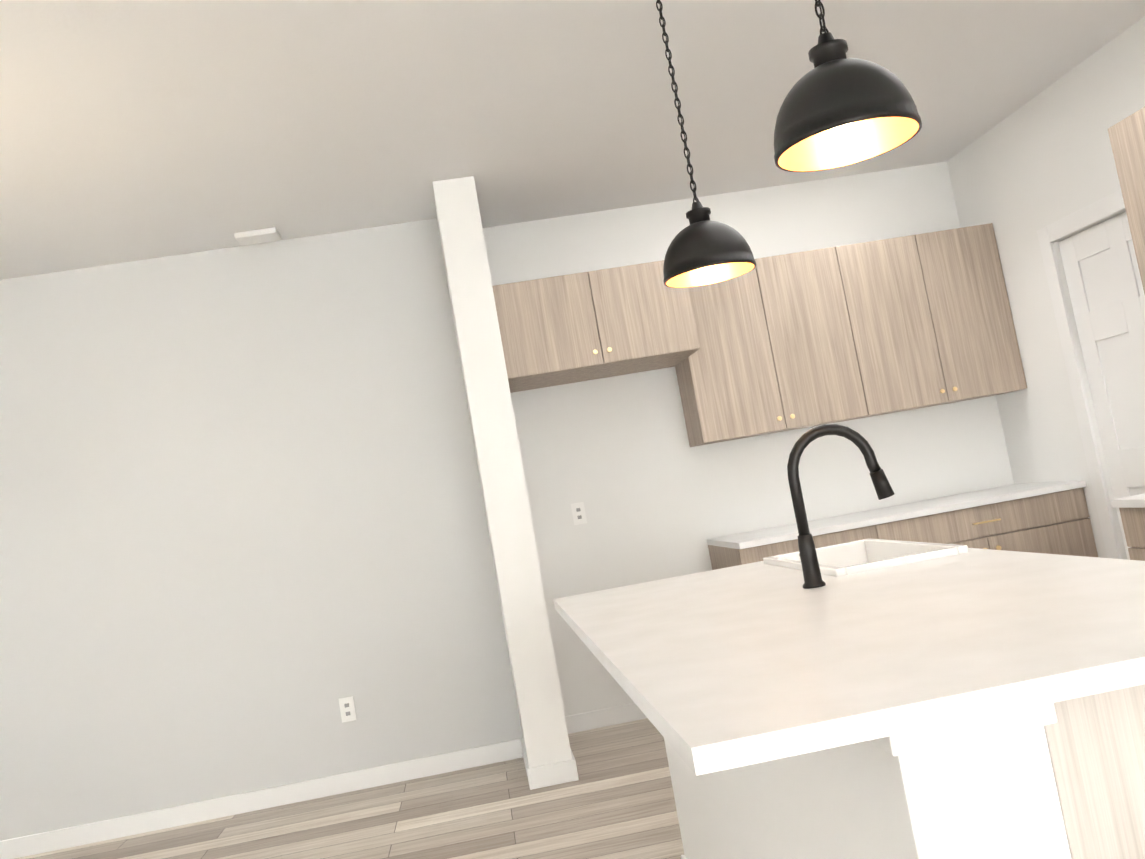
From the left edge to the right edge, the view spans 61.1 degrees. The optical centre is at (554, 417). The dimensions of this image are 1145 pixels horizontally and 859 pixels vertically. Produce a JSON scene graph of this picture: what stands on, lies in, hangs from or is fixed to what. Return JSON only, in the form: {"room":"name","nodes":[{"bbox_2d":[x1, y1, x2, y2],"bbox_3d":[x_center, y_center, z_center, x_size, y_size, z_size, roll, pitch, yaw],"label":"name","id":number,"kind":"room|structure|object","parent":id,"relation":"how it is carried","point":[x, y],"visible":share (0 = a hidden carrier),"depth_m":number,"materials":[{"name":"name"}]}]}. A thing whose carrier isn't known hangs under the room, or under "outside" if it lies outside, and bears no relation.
{"room":"kitchen","nodes":[
{"label":"kitchen","id":0,"kind":"room"},
{"bbox_2d":[0,218,522,840],"bbox_3d":[-2.071,0.605,4.778,3.445,2.740,0.150,-9,-5,-6],"label":"wall","id":1,"kind":"structure","parent":0,"point":[244,540],"depth_m":4.76,"materials":[{"name":"grey paint"}]},
{"bbox_2d":[0,739,519,858],"bbox_3d":[-1.826,1.896,4.591,3.415,0.090,0.016,-9,-5,-6],"label":"baseboard","id":2,"kind":"structure","parent":1,"relation":"attached to","point":[23,846],"depth_m":4.63,"materials":[{"name":"white"}]},
{"bbox_2d":[339,696,356,722],"bbox_3d":[-1.007,1.419,4.711,0.070,0.115,0.006,-9,-5,-6],"label":"outlet","id":3,"kind":"object","parent":1,"relation":"attached to","point":[347,709],"visible":1,"depth_m":4.71,"materials":[{"name":"white plastic"}]},
{"bbox_2d":[15,718,683,858],"bbox_3d":[0.022,1.300,-0.005,6.680,0.100,10.440,-9,-5,-6],"label":"floor","id":4,"kind":"structure","parent":0,"point":[616,800],"depth_m":4.08,"materials":[{"name":"brown wood"}]},
{"bbox_2d":[707,525,882,569],"bbox_3d":[1.261,1.013,4.932,0.689,0.836,0.609,-9,-5,-6],"label":"base cabinet","id":5,"kind":"object","parent":4,"relation":"on","point":[721,556],"depth_m":4.68,"materials":[{"name":"laminate"}]},
{"bbox_2d":[664,684,1144,858],"bbox_3d":[0.812,0.912,2.116,0.803,0.735,1.862,-9,-5,-6],"label":"kitchen island","id":6,"kind":"object","parent":4,"relation":"on","point":[1064,779],"depth_m":1.22,"materials":[{"name":"white paint"}]},
{"bbox_2d":[554,548,1144,775],"bbox_3d":[0.603,0.411,2.150,1.063,0.032,1.935,-9,-5,-6],"label":"island countertop","id":7,"kind":"structure","parent":6,"relation":"on","point":[716,670],"depth_m":1.54,"materials":[{"name":"white stone"}]},
{"bbox_2d":[787,424,893,588],"bbox_3d":[0.693,0.203,2.360,0.266,0.378,0.082,-9,-5,-6],"label":"faucet","id":8,"kind":"object","parent":7,"relation":"on","point":[812,576],"visible":1,"depth_m":2.34,"materials":[{"name":"black metal"}]},
{"bbox_2d":[879,489,1097,556],"bbox_3d":[2.134,0.870,5.020,1.089,0.836,0.609,-9,-5,-6],"label":"base cabinet","id":9,"kind":"object","parent":4,"relation":"on","point":[1049,517],"depth_m":4.76,"materials":[{"name":"laminate"}]},
{"bbox_2d":[707,481,1086,548],"bbox_3d":[1.724,0.499,5.008,1.778,0.030,0.634,-9,-5,-6],"label":"countertop","id":10,"kind":"structure","parent":9,"relation":"on","point":[972,500],"depth_m":4.77,"materials":[{"name":"white stone"}]},
{"bbox_2d":[1111,494,1144,560],"bbox_3d":[2.503,0.648,3.265,0.642,0.866,0.760,-9,-5,-6],"label":"base cabinet","id":11,"kind":"object","parent":4,"relation":"on","point":[1132,510],"visible":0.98,"depth_m":3.58,"materials":[{"name":"laminate"}]},
{"bbox_2d":[433,176,571,767],"bbox_3d":[-0.275,0.299,4.825,0.190,2.740,1.000,-9,-5,-6],"label":"wall","id":12,"kind":"structure","parent":0,"point":[518,573],"depth_m":4.33,"materials":[{"name":"white paint"}]},
{"bbox_2d":[516,738,539,789],"bbox_3d":[-0.128,1.594,4.464,0.016,0.090,0.533,-9,-5,-6],"label":"baseboard","id":13,"kind":"structure","parent":12,"relation":"attached to","point":[531,772],"depth_m":4.26,"materials":[{"name":"white wood"}]},
{"bbox_2d":[564,723,578,780],"bbox_3d":[0.058,1.575,4.633,0.016,0.090,0.833,-9,-5,-6],"label":"baseboard","id":14,"kind":"structure","parent":12,"relation":"attached to","point":[570,766],"depth_m":4.22,"materials":[{"name":"white wood"}]},
{"bbox_2d":[0,0,1144,279],"bbox_3d":[-0.459,-1.489,0.222,6.680,0.100,10.440,-9,-5,-6],"label":"ceiling","id":15,"kind":"structure","parent":0,"point":[132,130],"depth_m":3.71,"materials":[{"name":"white paint"}]},
{"bbox_2d":[234,227,281,245],"bbox_3d":[-1.448,-0.885,4.738,0.200,0.029,0.140,-9,-5,-6],"label":"ceiling vent","id":16,"kind":"object","parent":15,"relation":"attached to","point":[244,238],"visible":0.98,"depth_m":4.69,"materials":[{"name":"white"}]},
{"bbox_2d":[656,0,755,287],"bbox_3d":[0.369,-0.881,2.846,0.268,0.954,0.268,-9,-5,-6],"label":"pendant light","id":17,"kind":"object","parent":15,"relation":"hanging from","point":[703,249],"visible":1,"depth_m":2.75,"materials":[{"name":"black metal"}]},
{"bbox_2d":[774,0,921,171],"bbox_3d":[0.468,-0.979,1.856,0.268,0.954,0.268,-9,-5,-6],"label":"pendant light","id":18,"kind":"object","parent":15,"relation":"hanging from","point":[838,108],"visible":1,"depth_m":1.76,"materials":[{"name":"black metal"}]},
{"bbox_2d":[483,162,1013,715],"bbox_3d":[1.203,0.092,5.400,2.895,2.740,0.150,-9,-5,-6],"label":"wall","id":19,"kind":"structure","parent":0,"point":[639,476],"depth_m":5.29,"materials":[{"name":"white paint"}]},
{"bbox_2d":[571,502,586,524],"bbox_3d":[0.130,0.514,5.188,0.070,0.115,0.006,-9,-5,-6],"label":"outlet","id":20,"kind":"object","parent":19,"relation":"attached to","point":[578,513],"visible":1,"depth_m":5.19,"materials":[{"name":"white plastic"}]},
{"bbox_2d":[492,260,699,392],"bbox_3d":[0.175,-0.458,4.971,0.963,0.460,0.628,-9,-5,-6],"label":"upper cabinet","id":21,"kind":"object","parent":19,"relation":"attached to","point":[587,326],"visible":0.9,"depth_m":4.69,"materials":[{"name":"laminate"}]},
{"bbox_2d":[565,703,646,732],"bbox_3d":[0.485,1.541,5.115,0.963,0.090,0.016,-9,-5,-6],"label":"baseboard","id":22,"kind":"structure","parent":19,"relation":"attached to","point":[625,713],"depth_m":5.09,"materials":[{"name":"white wood"}]},
{"bbox_2d":[675,246,874,446],"bbox_3d":[1.109,-0.372,5.198,0.889,0.910,0.320,-9,-5,-6],"label":"upper cabinet","id":23,"kind":"object","parent":19,"relation":"attached to","point":[803,339],"depth_m":5.04,"materials":[{"name":"laminate"}]},
{"bbox_2d":[839,223,1026,415],"bbox_3d":[1.982,-0.515,5.286,0.889,0.910,0.320,-9,-5,-6],"label":"upper cabinet","id":24,"kind":"object","parent":19,"relation":"attached to","point":[934,324],"depth_m":5.13,"materials":[{"name":"laminate"}]},
{"bbox_2d":[763,555,847,576],"bbox_3d":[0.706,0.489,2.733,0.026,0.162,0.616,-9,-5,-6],"label":"sink","id":25,"kind":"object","parent":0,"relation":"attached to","point":[830,569],"depth_m":2.76,"materials":[{"name":"white ceramic"}]},
{"bbox_2d":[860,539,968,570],"bbox_3d":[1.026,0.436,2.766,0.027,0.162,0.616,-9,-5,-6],"label":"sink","id":26,"kind":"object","parent":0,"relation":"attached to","point":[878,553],"depth_m":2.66,"materials":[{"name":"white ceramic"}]},
{"bbox_2d":[947,16,1144,559],"bbox_3d":[2.988,-0.620,0.434,0.150,2.740,10.140,-9,-5,-6],"label":"wall","id":27,"kind":"structure","parent":0,"point":[1020,177],"depth_m":4.85,"materials":[{"name":"white paint"}]},
{"bbox_2d":[1037,189,1124,558],"bbox_3d":[2.628,0.066,4.254,0.016,2.125,0.980,-9,-5,-6],"label":"door frame","id":28,"kind":"structure","parent":27,"relation":"attached to","point":[1094,212],"depth_m":4.69,"materials":[{"name":"white wood"}]},
{"bbox_2d":[1058,211,1144,559],"bbox_3d":[2.648,0.104,4.252,0.120,2.028,0.802,-9,-5,-6],"label":"door","id":29,"kind":"structure","parent":27,"relation":"in","point":[1104,281],"depth_m":4.48,"materials":[{"name":"white wood"}]},
{"bbox_2d":[1108,107,1144,293],"bbox_3d":[2.412,-0.743,3.391,0.348,0.910,0.760,-9,-5,-6],"label":"upper cabinet","id":30,"kind":"object","parent":27,"relation":"attached to","point":[1127,137],"visible":1,"depth_m":3.70,"materials":[{"name":"laminate"}]}
]}

